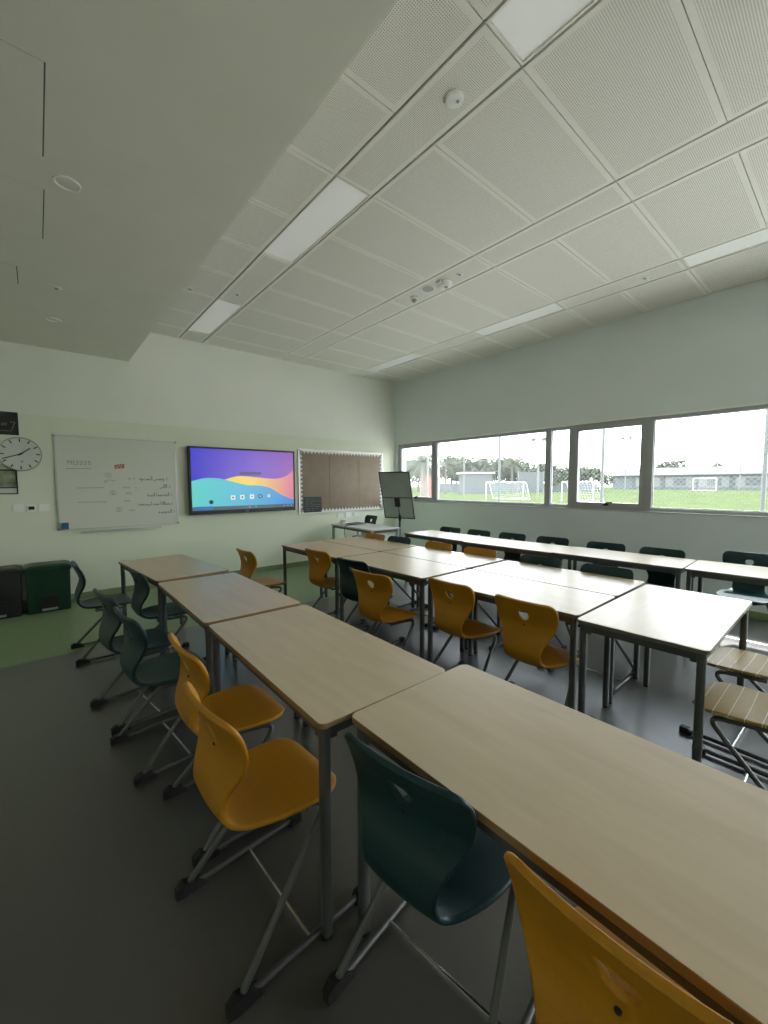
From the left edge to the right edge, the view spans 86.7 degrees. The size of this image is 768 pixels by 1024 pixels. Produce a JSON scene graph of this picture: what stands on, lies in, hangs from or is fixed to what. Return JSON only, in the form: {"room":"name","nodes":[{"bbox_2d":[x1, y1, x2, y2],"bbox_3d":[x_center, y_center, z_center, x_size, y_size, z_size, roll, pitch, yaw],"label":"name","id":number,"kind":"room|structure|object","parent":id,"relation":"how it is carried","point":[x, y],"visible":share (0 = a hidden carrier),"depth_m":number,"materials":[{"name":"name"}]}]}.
{"room":"classroom","nodes":[
{"label":"classroom","id":0,"kind":"room"},
{"bbox_2d":[0,332,394,600],"bbox_3d":[-2.827,-0.787,6.498,8.374,3.847,0.200,-4,5,-40],"label":"wall","id":1,"kind":"structure","parent":0,"point":[186,393],"depth_m":6.14,"materials":[{"name":"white paint"}]},
{"bbox_2d":[0,469,17,493],"bbox_3d":[-4.602,-0.361,4.866,0.326,0.300,0.019,-4,5,-40],"label":"picture frame","id":2,"kind":"object","parent":1,"relation":"attached to","point":[8,477],"visible":1,"depth_m":4.92,"materials":[{"name":"black plastic"}]},
{"bbox_2d":[0,471,16,486],"bbox_3d":[-4.605,-0.394,4.868,0.302,0.198,0.009,-4,5,-40],"label":"print","id":3,"kind":"object","parent":2,"relation":"on","point":[7,478],"depth_m":4.92},
{"bbox_2d":[0,411,18,434],"bbox_3d":[-4.577,-1.064,4.850,0.324,0.275,0.004,-4,5,-40],"label":"poster","id":4,"kind":"object","parent":1,"relation":"attached to","point":[8,420],"visible":1,"depth_m":4.90,"materials":[{"name":"black paper"}]},
{"bbox_2d":[0,437,41,470],"bbox_3d":[-4.436,-0.705,4.961,0.408,0.408,0.056,-4,5,-40],"label":"wall clock","id":5,"kind":"object","parent":1,"relation":"attached to","point":[16,453],"visible":1,"depth_m":4.95,"materials":[{"name":"grey plastic"}]},
{"bbox_2d":[52,434,178,532],"bbox_3d":[-3.639,-0.382,5.641,1.442,1.272,0.087,-4,5,-40],"label":"whiteboard","id":6,"kind":"object","parent":1,"relation":"attached to","point":[101,482],"visible":1,"depth_m":5.61,"materials":[{"name":"white plastic"}]},
{"bbox_2d":[80,526,160,532],"bbox_3d":[-3.640,0.241,5.665,0.944,0.025,0.061,-4,5,-40],"label":"tray","id":7,"kind":"object","parent":6,"relation":"on","point":[109,526],"depth_m":5.59,"materials":[{"name":"silver metal"}]},
{"bbox_2d":[22,559,318,606],"bbox_3d":[-2.770,1.038,6.529,7.924,0.082,0.012,-4,5,-40],"label":"baseboard","id":8,"kind":"structure","parent":1,"relation":"attached to","point":[89,594],"depth_m":5.81,"materials":[{"name":"green plastic"}]},
{"bbox_2d":[187,446,294,514],"bbox_3d":[-2.303,-0.517,6.753,1.764,1.048,0.118,-4,5,-40],"label":"wall screen","id":9,"kind":"object","parent":1,"relation":"attached to","point":[220,480],"visible":1,"depth_m":6.63,"materials":[{"name":"multicoloured glass"}]},
{"bbox_2d":[298,449,382,513],"bbox_3d":[-0.798,-0.605,8.093,2.012,1.195,0.023,-4,5,-40],"label":"pinboard","id":10,"kind":"object","parent":1,"relation":"attached to","point":[345,481],"visible":0.93,"depth_m":8.04,"materials":[{"name":"brown fabric"}]},
{"bbox_2d":[304,497,321,512],"bbox_3d":[-1.338,-0.138,7.651,0.380,0.290,0.004,-4,5,-40],"label":"poster","id":11,"kind":"object","parent":10,"relation":"attached to","point":[311,504],"visible":1,"depth_m":7.65,"materials":[{"name":"black paper"}]},
{"bbox_2d":[0,0,396,361],"bbox_3d":[-0.819,-1.989,0.162,2.955,0.539,11.909,-4,5,-40],"label":"ceiling","id":12,"kind":"structure","parent":0,"point":[168,117],"depth_m":1.99,"materials":[{"name":"white paint"}]},
{"bbox_2d":[0,262,18,283],"bbox_3d":[-3.129,-1.923,3.202,0.368,0.004,0.372,-4,5,-40],"label":"access panel","id":13,"kind":"object","parent":12,"relation":"attached to","point":[8,272],"visible":1,"depth_m":3.29,"materials":[{"name":"grey"}]},
{"bbox_2d":[0,174,44,238],"bbox_3d":[-2.368,-1.872,2.427,0.520,0.004,0.622,-4,5,-40],"label":"access panel","id":14,"kind":"object","parent":12,"relation":"attached to","point":[21,203],"visible":1,"depth_m":2.50,"materials":[{"name":"grey"}]},
{"bbox_2d":[0,39,45,156],"bbox_3d":[-1.814,-1.822,1.680,0.633,0.004,0.624,-4,5,-40],"label":"access panel","id":15,"kind":"object","parent":12,"relation":"attached to","point":[22,74],"visible":1,"depth_m":1.80,"materials":[{"name":"grey"}]},
{"bbox_2d":[53,175,80,192],"bbox_3d":[-1.798,-1.862,2.309,0.130,0.007,0.130,-4,5,-40],"label":"recessed light","id":16,"kind":"object","parent":12,"relation":"in","point":[66,183],"visible":1,"depth_m":2.31,"materials":[{"name":"white plastic"}]},
{"bbox_2d":[0,562,767,1023],"bbox_3d":[1.087,1.409,2.015,7.924,0.060,11.909,-4,5,-40],"label":"floor","id":17,"kind":"structure","parent":0,"point":[94,929],"depth_m":1.67,"materials":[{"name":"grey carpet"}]},
{"bbox_2d":[0,565,22,619],"bbox_3d":[-4.463,0.931,4.694,0.457,0.565,0.427,-4,5,-40],"label":"waste bin","id":18,"kind":"object","parent":17,"relation":"on","point":[11,606],"visible":1,"depth_m":4.66,"materials":[{"name":"grey plastic"}]},
{"bbox_2d":[22,560,71,614],"bbox_3d":[-4.114,0.909,4.991,0.454,0.565,0.427,-4,5,-40],"label":"waste bin","id":19,"kind":"object","parent":17,"relation":"on","point":[48,583],"visible":0.96,"depth_m":4.87,"materials":[{"name":"green plastic"}]},
{"bbox_2d":[70,561,131,665],"bbox_3d":[-2.556,0.855,3.747,0.526,0.834,0.498,-4,5,-41],"label":"chair","id":20,"kind":"object","parent":17,"relation":"on","point":[121,599],"visible":0.83,"depth_m":3.63,"materials":[{"name":"teal plastic"}]},
{"bbox_2d":[90,588,180,735],"bbox_3d":[-1.658,0.918,2.795,0.498,0.834,0.526,3,5,41],"label":"chair","id":21,"kind":"object","parent":17,"relation":"on","point":[110,624],"visible":0.63,"depth_m":2.67,"materials":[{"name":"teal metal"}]},
{"bbox_2d":[110,606,205,786],"bbox_3d":[-1.252,0.945,2.380,0.498,0.834,0.526,4,6,43],"label":"chair","id":22,"kind":"object","parent":17,"relation":"on","point":[163,671],"visible":0.8,"depth_m":2.24,"materials":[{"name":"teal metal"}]},
{"bbox_2d":[127,567,205,659],"bbox_3d":[-1.866,0.871,3.469,0.498,0.834,0.526,4,6,44],"label":"chair","id":23,"kind":"object","parent":17,"relation":"on","point":[141,585],"visible":0.72,"depth_m":3.34,"materials":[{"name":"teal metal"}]},
{"bbox_2d":[118,554,228,655],"bbox_3d":[-1.996,0.881,3.838,1.183,0.765,0.592,4,6,44],"label":"table","id":24,"kind":"object","parent":17,"relation":"on","point":[160,569],"visible":0.63,"depth_m":3.70,"materials":[{"name":"brown wood"}]},
{"bbox_2d":[163,633,283,868],"bbox_3d":[-0.719,0.974,1.940,0.526,0.834,0.498,-4,5,-41],"label":"chair","id":25,"kind":"object","parent":17,"relation":"on","point":[246,707],"visible":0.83,"depth_m":1.86,"materials":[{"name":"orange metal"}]},
{"bbox_2d":[158,572,299,718],"bbox_3d":[-1.133,0.944,2.889,0.592,0.765,1.183,-4,5,-40],"label":"table","id":26,"kind":"object","parent":17,"relation":"on","point":[213,599],"visible":0.62,"depth_m":2.70,"materials":[{"name":"grey metal"}]},
{"bbox_2d":[236,548,285,592],"bbox_3d":[-1.313,0.800,4.449,0.526,0.834,0.498,-4,5,-42],"label":"chair","id":27,"kind":"object","parent":17,"relation":"on","point":[248,567],"visible":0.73,"depth_m":4.32,"materials":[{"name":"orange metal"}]},
{"bbox_2d":[174,681,357,1023],"bbox_3d":[-0.415,1.005,1.477,0.526,0.834,0.498,-4,6,-43],"label":"chair","id":28,"kind":"object","parent":17,"relation":"on","point":[275,780],"visible":0.94,"depth_m":1.36,"materials":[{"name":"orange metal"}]},
{"bbox_2d":[209,605,444,940],"bbox_3d":[-0.344,1.006,1.945,0.592,0.765,1.183,-4,5,-39],"label":"table","id":29,"kind":"object","parent":17,"relation":"on","point":[325,668],"visible":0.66,"depth_m":1.67,"materials":[{"name":"beige wood"}]},
{"bbox_2d":[282,541,377,618],"bbox_3d":[-0.663,0.806,4.825,0.592,0.765,1.183,-4,5,-42],"label":"table","id":30,"kind":"object","parent":17,"relation":"on","point":[335,550],"visible":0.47,"depth_m":4.75,"materials":[{"name":"beige laminate"}]},
{"bbox_2d":[305,548,365,624],"bbox_3d":[-0.563,0.798,4.431,0.498,0.834,0.526,4,6,44],"label":"chair","id":31,"kind":"object","parent":17,"relation":"on","point":[319,569],"visible":0.76,"depth_m":4.28,"materials":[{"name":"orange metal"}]},
{"bbox_2d":[339,533,384,595],"bbox_3d":[-0.269,0.724,5.479,0.526,0.834,0.498,-4,5,-40],"label":"chair","id":32,"kind":"object","parent":17,"relation":"on","point":[368,535],"visible":0.11,"depth_m":5.58,"materials":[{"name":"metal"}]},
{"bbox_2d":[331,522,400,563],"bbox_3d":[-0.354,0.628,7.354,0.613,0.765,1.303,-3,5,-37],"label":"desk","id":33,"kind":"object","parent":17,"relation":"on","point":[388,531],"visible":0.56,"depth_m":7.02,"materials":[{"name":"white laminate"}]},
{"bbox_2d":[323,537,415,607],"bbox_3d":[-0.214,0.776,5.227,0.592,0.765,1.183,-4,5,-42],"label":"table","id":34,"kind":"object","parent":17,"relation":"on","point":[361,542],"visible":0.4,"depth_m":5.07,"materials":[{"name":"beige laminate"}]},
{"bbox_2d":[337,557,404,643],"bbox_3d":[-0.159,0.834,3.897,0.498,0.834,0.526,3,5,42],"label":"chair","id":35,"kind":"object","parent":17,"relation":"on","point":[349,586],"visible":0.44,"depth_m":3.75,"materials":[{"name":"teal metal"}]},
{"bbox_2d":[353,569,427,660],"bbox_3d":[0.035,0.872,3.354,0.498,0.834,0.526,3,5,42],"label":"chair","id":36,"kind":"object","parent":17,"relation":"on","point":[373,601],"visible":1,"depth_m":3.20,"materials":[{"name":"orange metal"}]},
{"bbox_2d":[371,536,415,607],"bbox_3d":[0.051,0.747,5.134,0.526,0.834,0.498,-4,5,-42],"label":"chair","id":37,"kind":"object","parent":17,"relation":"on","point":[404,540],"visible":0.11,"depth_m":5.14,"materials":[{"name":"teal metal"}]},
{"bbox_2d":[378,471,414,542],"bbox_3d":[0.246,0.119,7.606,0.688,1.737,0.463,1,4,20],"label":"easel stand","id":38,"kind":"object","parent":17,"relation":"on","point":[396,488],"visible":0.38,"depth_m":7.55,"materials":[{"name":"black plastic"}]},
{"bbox_2d":[340,552,466,658],"bbox_3d":[0.138,0.867,3.911,0.592,0.765,1.183,-4,5,-41],"label":"table","id":39,"kind":"object","parent":17,"relation":"on","point":[414,570],"visible":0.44,"depth_m":3.66,"materials":[{"name":"beige wood"}]},
{"bbox_2d":[323,731,534,1023],"bbox_3d":[0.176,1.021,1.207,0.498,0.834,0.526,3,5,41],"label":"chair","id":40,"kind":"object","parent":17,"relation":"on","point":[426,844],"visible":0.91,"depth_m":1.05,"materials":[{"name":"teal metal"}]},
{"bbox_2d":[407,541,451,626],"bbox_3d":[0.485,0.781,4.625,0.526,0.834,0.498,-4,5,-40],"label":"chair","id":41,"kind":"object","parent":17,"relation":"on","point":[430,544],"visible":0.17,"depth_m":4.75,"materials":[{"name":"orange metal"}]},
{"bbox_2d":[383,546,502,648],"bbox_3d":[0.585,0.837,4.316,0.592,0.765,1.183,-4,5,-41],"label":"table","id":42,"kind":"object","parent":17,"relation":"on","point":[469,561],"visible":0.48,"depth_m":4.16,"materials":[{"name":"grey metal"}]},
{"bbox_2d":[404,530,488,581],"bbox_3d":[0.903,0.718,6.000,0.592,0.765,1.183,-3,5,-39],"label":"table","id":43,"kind":"object","parent":17,"relation":"on","point":[432,535],"visible":0.43,"depth_m":5.85,"materials":[{"name":"beige laminate"}]},
{"bbox_2d":[440,526,460,551],"bbox_3d":[0.886,0.664,6.263,0.526,0.834,0.498,-4,5,-40],"label":"chair","id":44,"kind":"object","parent":17,"relation":"on","point":[445,529],"visible":0.2,"depth_m":6.34,"materials":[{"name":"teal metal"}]},
{"bbox_2d":[433,547,501,630],"bbox_3d":[0.861,0.810,4.185,0.526,0.834,0.498,-4,5,-40],"label":"chair","id":45,"kind":"object","parent":17,"relation":"on","point":[469,550],"visible":0.1,"depth_m":4.24,"materials":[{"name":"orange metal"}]},
{"bbox_2d":[428,577,513,683],"bbox_3d":[0.617,0.891,3.034,0.526,0.834,0.498,-4,5,-40],"label":"chair","id":46,"kind":"object","parent":17,"relation":"on","point":[451,614],"visible":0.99,"depth_m":2.90,"materials":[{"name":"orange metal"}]},
{"bbox_2d":[467,529,490,555],"bbox_3d":[1.237,0.691,5.867,0.526,0.834,0.498,-3,5,-38],"label":"chair","id":47,"kind":"object","parent":17,"relation":"on","point":[471,531],"visible":0.16,"depth_m":5.97,"materials":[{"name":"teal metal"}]},
{"bbox_2d":[499,532,525,561],"bbox_3d":[1.610,0.717,5.476,0.526,0.834,0.498,-4,5,-40],"label":"chair","id":48,"kind":"object","parent":17,"relation":"on","point":[509,556],"visible":0.24,"depth_m":5.60,"materials":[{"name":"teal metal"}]},
{"bbox_2d":[463,537,571,569],"bbox_3d":[1.635,0.779,5.083,0.592,0.765,1.183,-4,5,-42],"label":"table","id":49,"kind":"object","parent":17,"relation":"on","point":[513,546],"visible":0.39,"depth_m":4.92,"materials":[{"name":"beige laminate"}]},
{"bbox_2d":[426,569,614,709],"bbox_3d":[0.936,0.928,2.985,0.592,0.765,1.183,-4,5,-41],"label":"table","id":50,"kind":"object","parent":17,"relation":"on","point":[570,604],"visible":0.73,"depth_m":2.78,"materials":[{"name":"grey metal"}]},
{"bbox_2d":[489,555,567,667],"bbox_3d":[1.310,0.844,3.674,0.526,0.834,0.498,-4,6,-43],"label":"chair","id":51,"kind":"object","parent":17,"relation":"on","point":[545,561],"visible":0.09,"depth_m":3.76,"materials":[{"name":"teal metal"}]},
{"bbox_2d":[494,594,595,718],"bbox_3d":[0.984,0.922,2.573,0.526,0.834,0.498,-4,5,-40],"label":"chair","id":52,"kind":"object","parent":17,"relation":"on","point":[526,641],"visible":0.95,"depth_m":2.42,"materials":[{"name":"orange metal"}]},
{"bbox_2d":[536,536,568,568],"bbox_3d":[1.995,0.745,5.042,0.526,0.834,0.498,-4,6,-44],"label":"chair","id":53,"kind":"object","parent":17,"relation":"on","point":[541,539],"visible":0.09,"depth_m":5.16,"materials":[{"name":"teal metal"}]},
{"bbox_2d":[473,560,644,703],"bbox_3d":[1.389,0.899,3.383,0.592,0.765,1.183,-4,5,-41],"label":"table","id":54,"kind":"object","parent":17,"relation":"on","point":[617,587],"visible":0.59,"depth_m":3.19,"materials":[{"name":"grey metal"}]},
{"bbox_2d":[352,665,767,1023],"bbox_3d":[0.493,1.062,1.099,0.592,0.765,1.183,-4,5,-40],"label":"table","id":55,"kind":"object","parent":17,"relation":"on","point":[666,849],"visible":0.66,"depth_m":0.93,"materials":[{"name":"grey metal"}]},
{"bbox_2d":[549,563,633,694],"bbox_3d":[1.679,0.873,3.242,0.526,0.834,0.498,-4,5,-40],"label":"chair","id":56,"kind":"object","parent":17,"relation":"on","point":[587,567],"visible":0.13,"depth_m":3.28,"materials":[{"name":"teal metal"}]},
{"bbox_2d":[586,541,625,575],"bbox_3d":[2.402,0.778,4.549,0.526,0.834,0.498,-4,6,-44],"label":"chair","id":57,"kind":"object","parent":17,"relation":"on","point":[592,544],"visible":0.15,"depth_m":4.67,"materials":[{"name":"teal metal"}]},
{"bbox_2d":[504,851,733,1023],"bbox_3d":[0.520,1.049,0.797,0.526,0.834,0.498,-4,5,-41],"label":"chair","id":58,"kind":"object","parent":17,"relation":"on","point":[581,972],"visible":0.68,"depth_m":0.69,"materials":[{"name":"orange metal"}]},
{"bbox_2d":[552,547,696,590],"bbox_3d":[2.445,0.834,4.240,0.592,0.765,1.183,-4,5,-42],"label":"table","id":59,"kind":"object","parent":17,"relation":"on","point":[673,565],"visible":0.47,"depth_m":4.05,"materials":[{"name":"grey metal"}]},
{"bbox_2d":[639,547,685,587],"bbox_3d":[2.744,0.806,4.133,0.526,0.834,0.498,-4,5,-40],"label":"chair","id":60,"kind":"object","parent":17,"relation":"on","point":[662,579],"visible":0.3,"depth_m":4.25,"materials":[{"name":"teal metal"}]},
{"bbox_2d":[578,584,751,762],"bbox_3d":[1.710,0.963,2.454,1.183,0.765,0.592,-4,5,-41],"label":"table","id":61,"kind":"object","parent":17,"relation":"on","point":[691,625],"visible":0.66,"depth_m":2.25,"materials":[{"name":"grey metal"}]},
{"bbox_2d":[679,647,767,763],"bbox_3d":[2.162,0.929,2.411,0.498,0.834,0.526,-3,5,-38],"label":"chair","id":62,"kind":"object","parent":17,"relation":"on","point":[740,663],"visible":0.84,"depth_m":2.39,"materials":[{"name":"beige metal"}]},
{"bbox_2d":[685,560,767,592],"bbox_3d":[3.258,0.892,3.370,0.592,0.765,1.183,-4,5,-43],"label":"table","id":63,"kind":"object","parent":17,"relation":"on","point":[757,575],"visible":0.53,"depth_m":3.49,"materials":[{"name":"beige laminate"}]},
{"bbox_2d":[692,682,767,790],"bbox_3d":[1.756,0.963,1.948,0.498,0.834,0.526,-4,5,-40],"label":"chair","id":64,"kind":"object","parent":17,"relation":"on","point":[733,704],"visible":0.7,"depth_m":1.94,"materials":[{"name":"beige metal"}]},
{"bbox_2d":[715,551,767,645],"bbox_3d":[3.417,0.823,3.852,0.526,0.834,0.498,-4,5,-42],"label":"chair","id":65,"kind":"object","parent":17,"relation":"on","point":[754,593],"visible":0.68,"depth_m":3.93,"materials":[{"name":"teal plastic"}]},
{"bbox_2d":[151,0,767,382],"bbox_3d":[2.197,-2.400,2.708,4.969,0.060,11.909,-4,5,-40],"label":"ceiling","id":66,"kind":"structure","parent":0,"point":[632,144],"depth_m":3.01,"materials":[{"name":"white metal"}]},
{"bbox_2d":[188,297,243,334],"bbox_3d":[-2.238,-2.551,5.344,0.313,0.030,1.242,-4,5,-40],"label":"recessed light","id":67,"kind":"object","parent":66,"relation":"in","point":[219,311],"visible":0.81,"depth_m":5.28,"materials":[{"name":"white plastic"}]},
{"bbox_2d":[263,173,370,263],"bbox_3d":[-0.618,-2.425,3.445,0.313,0.030,1.242,-4,5,-40],"label":"recessed light","id":68,"kind":"object","parent":66,"relation":"in","point":[338,199],"visible":0.83,"depth_m":3.35,"materials":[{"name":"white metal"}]},
{"bbox_2d":[365,353,420,371],"bbox_3d":[0.148,-2.703,7.371,0.287,0.030,1.242,-4,5,-40],"label":"recessed light","id":69,"kind":"object","parent":66,"relation":"in","point":[409,357],"visible":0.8,"depth_m":7.32,"materials":[{"name":"white plastic"}]},
{"bbox_2d":[436,279,451,289],"bbox_3d":[0.647,-2.455,4.410,0.185,0.056,0.170,-4,5,-40],"label":"smoke detector","id":70,"kind":"object","parent":66,"relation":"attached to","point":[443,284],"visible":1,"depth_m":4.36,"materials":[{"name":"white plastic"}]},
{"bbox_2d":[445,89,463,108],"bbox_3d":[0.399,-2.323,2.295,0.104,0.021,0.104,-4,5,-40],"label":"smoke detector","id":71,"kind":"object","parent":66,"relation":"attached to","point":[454,99],"visible":1,"depth_m":2.28,"materials":[{"name":"white plastic"}]},
{"bbox_2d":[472,302,565,336],"bbox_3d":[1.769,-2.577,5.472,0.287,0.030,1.242,-4,5,-40],"label":"recessed light","id":72,"kind":"object","parent":66,"relation":"in","point":[552,308],"visible":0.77,"depth_m":5.42,"materials":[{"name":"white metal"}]},
{"bbox_2d":[486,0,597,65],"bbox_3d":[1.003,-2.299,1.546,0.313,0.030,1.242,-4,5,-40],"label":"recessed light","id":73,"kind":"object","parent":66,"relation":"in","point":[525,27],"visible":0.9,"depth_m":1.92,"materials":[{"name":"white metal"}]},
{"bbox_2d":[680,227,767,268],"bbox_3d":[3.390,-2.450,3.573,0.287,0.030,1.242,-4,5,-40],"label":"recessed light","id":74,"kind":"object","parent":66,"relation":"in","point":[760,237],"visible":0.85,"depth_m":3.79,"materials":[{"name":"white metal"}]},
{"bbox_2d":[394,278,767,613],"bbox_3d":[4.187,-0.677,4.521,0.240,3.847,11.909,-4,5,-40],"label":"wall","id":75,"kind":"structure","parent":0,"point":[708,351],"depth_m":5.53,"materials":[{"name":"white paint"}]},
{"bbox_2d":[399,441,435,501],"bbox_3d":[0.677,-0.833,8.506,0.139,1.220,1.070,-4,5,-40],"label":"window","id":76,"kind":"structure","parent":75,"relation":"in","point":[402,447],"depth_m":8.30,"materials":[{"name":"grey metal"}]},
{"bbox_2d":[435,428,548,506],"bbox_3d":[1.810,-0.748,7.231,0.070,1.220,2.345,-4,5,-40],"label":"window","id":77,"kind":"structure","parent":75,"relation":"in","point":[437,447],"depth_m":7.10,"materials":[{"name":"grey metal"}]},
{"bbox_2d":[547,426,572,507],"bbox_3d":[2.690,-0.680,6.199,0.070,1.220,0.370,-4,5,-40],"label":"window","id":78,"kind":"structure","parent":75,"relation":"in","point":[551,430],"depth_m":6.26,"materials":[{"name":"grey metal"}]},
{"bbox_2d":[398,402,767,444],"bbox_3d":[2.307,-1.317,6.521,0.036,0.018,6.150,-4,5,-40],"label":"trim","id":79,"kind":"structure","parent":75,"relation":"attached to","point":[762,403],"depth_m":5.54,"materials":[{"name":"white plastic"}]},
{"bbox_2d":[413,501,767,517],"bbox_3d":[2.313,-0.088,6.608,0.052,0.013,6.150,-4,5,-40],"label":"trim","id":80,"kind":"structure","parent":75,"relation":"attached to","point":[413,501],"depth_m":5.53,"materials":[{"name":"silver metal"}]},
{"bbox_2d":[570,417,649,510],"bbox_3d":[3.108,-0.643,5.657,0.139,1.220,1.000,-4,5,-40],"label":"window","id":81,"kind":"structure","parent":75,"relation":"in","point":[644,423],"depth_m":5.58,"materials":[{"name":"grey metal"}]},
{"bbox_2d":[647,404,767,515],"bbox_3d":[3.901,-0.585,4.781,0.070,1.220,1.365,-4,5,-40],"label":"window","id":82,"kind":"structure","parent":75,"relation":"in","point":[653,420],"depth_m":5.00,"materials":[{"name":"grey metal"}]},
{"bbox_2d":[748,610,767,620],"bbox_3d":[4.103,1.147,4.563,0.012,0.082,11.897,-4,5,-40],"label":"baseboard","id":83,"kind":"structure","parent":75,"relation":"attached to","point":[752,614],"depth_m":4.50,"materials":[{"name":"green plastic"}]},
{"label":"outside","id":84,"kind":"structure","parent":0,"visible":0},
{"bbox_2d":[412,487,767,510],"bbox_3d":[41.453,-4.730,87.715,143.000,0.088,200.000,-4,5,-40],"label":"grass","id":85,"kind":"structure","parent":84,"point":[557,495],"depth_m":40.92,"materials":[{"name":"green plant"}]},
{"bbox_2d":[406,459,421,491],"bbox_3d":[5.478,-6.898,75.847,5.887,6.265,9.003,0,4,8],"label":"tree","id":86,"kind":"object","parent":85,"relation":"on","point":[411,469],"visible":0.22,"depth_m":74.11,"materials":[{"name":"green plant"}]},
{"bbox_2d":[440,459,458,493],"bbox_3d":[8.814,-4.914,57.041,3.775,4.906,3.944,-1,4,-17],"label":"palm tree","id":87,"kind":"object","parent":85,"relation":"on","point":[447,464],"visible":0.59,"depth_m":57.08,"materials":[{"name":"green plant"}]},
{"bbox_2d":[441,454,474,482],"bbox_3d":[13.686,-7.360,76.645,6.815,7.007,11.992,0,4,8],"label":"tree","id":88,"kind":"object","parent":85,"relation":"on","point":[454,456],"visible":0.27,"depth_m":74.55,"materials":[{"name":"green plant"}]},
{"bbox_2d":[451,463,478,482],"bbox_3d":[15.703,-6.312,73.215,7.877,5.379,6.729,0,4,2],"label":"tree","id":89,"kind":"object","parent":85,"relation":"on","point":[468,467],"visible":0.19,"depth_m":71.61,"materials":[{"name":"green plant"}]},
{"bbox_2d":[456,472,494,493],"bbox_3d":[13.508,-4.285,60.359,4.800,3.150,3.600,0,4,-3],"label":"kiosk","id":90,"kind":"object","parent":85,"relation":"on","point":[479,479],"visible":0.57,"depth_m":58.87,"materials":[{"name":"grey metal"}]},
{"bbox_2d":[467,458,495,471],"bbox_3d":[17.918,-6.854,73.843,10.483,6.356,6.738,-3,5,-31],"label":"tree","id":91,"kind":"object","parent":85,"relation":"on","point":[481,468],"visible":0.38,"depth_m":72.79,"materials":[{"name":"green plant"}]},
{"bbox_2d":[486,460,516,481],"bbox_3d":[19.866,-6.286,71.550,7.416,5.527,6.965,0,4,10],"label":"tree","id":92,"kind":"object","parent":85,"relation":"on","point":[502,473],"visible":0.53,"depth_m":69.44,"materials":[{"name":"green plant"}]},
{"bbox_2d":[486,482,529,499],"bbox_3d":[11.462,-1.977,37.730,1.262,1.648,3.899,-4,5,-42],"label":"goal","id":93,"kind":"object","parent":85,"relation":"on","point":[487,482],"visible":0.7,"depth_m":37.40,"materials":[{"name":"white paint"}]},
{"bbox_2d":[501,460,523,492],"bbox_3d":[19.169,-5.284,61.061,3.600,4.998,3.775,1,4,18],"label":"palm tree","id":94,"kind":"object","parent":85,"relation":"on","point":[509,464],"visible":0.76,"depth_m":60.68,"materials":[{"name":"green plant"}]},
{"bbox_2d":[491,456,536,482],"bbox_3d":[23.405,-6.952,73.755,7.617,6.517,10.140,-1,4,-14],"label":"tree","id":95,"kind":"object","parent":85,"relation":"on","point":[509,458],"visible":0.19,"depth_m":73.42,"materials":[{"name":"green plant"}]},
{"bbox_2d":[439,483,596,491],"bbox_3d":[22.076,-4.139,69.216,28.094,1.550,0.300,0,4,1],"label":"wall","id":96,"kind":"structure","parent":85,"relation":"on","point":[558,489],"depth_m":69.05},
{"bbox_2d":[517,471,543,493],"bbox_3d":[20.309,-4.030,56.314,3.900,3.150,0.120,-1,4,-10],"label":"banner","id":97,"kind":"object","parent":85,"relation":"on","point":[528,474],"visible":0.71,"depth_m":56.25,"materials":[{"name":"grey fabric"}]},
{"bbox_2d":[505,462,557,479],"bbox_3d":[25.202,-6.207,70.746,6.395,5.437,8.884,-3,5,-39],"label":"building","id":98,"kind":"structure","parent":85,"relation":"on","point":[527,463],"depth_m":70.10,"materials":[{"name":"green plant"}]},
{"bbox_2d":[531,437,545,495],"bbox_3d":[17.647,-5.113,46.517,1.700,6.700,0.264,1,4,21],"label":"mast","id":99,"kind":"object","parent":85,"relation":"on","point":[543,438],"visible":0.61,"depth_m":46.40,"materials":[{"name":"grey metal"}]},
{"bbox_2d":[541,465,567,485],"bbox_3d":[28.027,-5.875,68.139,5.582,5.117,5.048,1,4,11],"label":"tree","id":100,"kind":"object","parent":85,"relation":"on","point":[556,479],"visible":0.3,"depth_m":67.08,"materials":[{"name":"green plant"}]},
{"bbox_2d":[559,465,599,482],"bbox_3d":[33.622,-5.723,69.532,5.847,4.571,9.001,4,6,44],"label":"tree","id":101,"kind":"object","parent":85,"relation":"on","point":[581,468],"visible":0.4,"depth_m":68.11,"materials":[{"name":"green plant"}]},
{"bbox_2d":[585,468,616,491],"bbox_3d":[37.347,-5.583,71.003,4.788,4.056,5.517,0,4,4],"label":"tree","id":102,"kind":"object","parent":85,"relation":"on","point":[606,477],"visible":0.44,"depth_m":69.81,"materials":[{"name":"green plant"}]},
{"bbox_2d":[655,460,688,467],"bbox_3d":[73.393,-9.387,102.158,9.956,7.000,10.508,1,4,17],"label":"tree","id":103,"kind":"object","parent":85,"relation":"on","point":[674,462],"visible":0.2,"depth_m":99.76,"materials":[{"name":"green plant"}]},
{"bbox_2d":[610,465,767,489],"bbox_3d":[80.700,-5.931,68.476,13.600,4.750,75.000,-4,5,-40],"label":"building","id":104,"kind":"structure","parent":85,"relation":"on","point":[662,474],"depth_m":81.36,"materials":[{"name":"grey metal"}]},
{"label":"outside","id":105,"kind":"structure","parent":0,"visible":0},
{"bbox_3d":[-0.862,0.251,19.026,10.736,0.090,150.000,-4,5,-40],"label":"path","id":106,"kind":"object","parent":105,"visible":0},
{"bbox_2d":[406,454,452,496],"bbox_3d":[1.565,-1.011,16.887,2.172,2.787,2.254,-1,4,-10],"label":"palm tree","id":107,"kind":"object","parent":106,"relation":"on","point":[423,484],"visible":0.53,"depth_m":16.75,"materials":[{"name":"green plant"}]},
{"bbox_2d":[406,409,767,510],"bbox_3d":[4.165,-0.863,7.446,0.063,3.710,14.004,-4,5,-40],"label":"window","id":108,"kind":"structure","parent":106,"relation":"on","point":[764,466],"depth_m":7.52,"materials":[{"name":"clear glass"}]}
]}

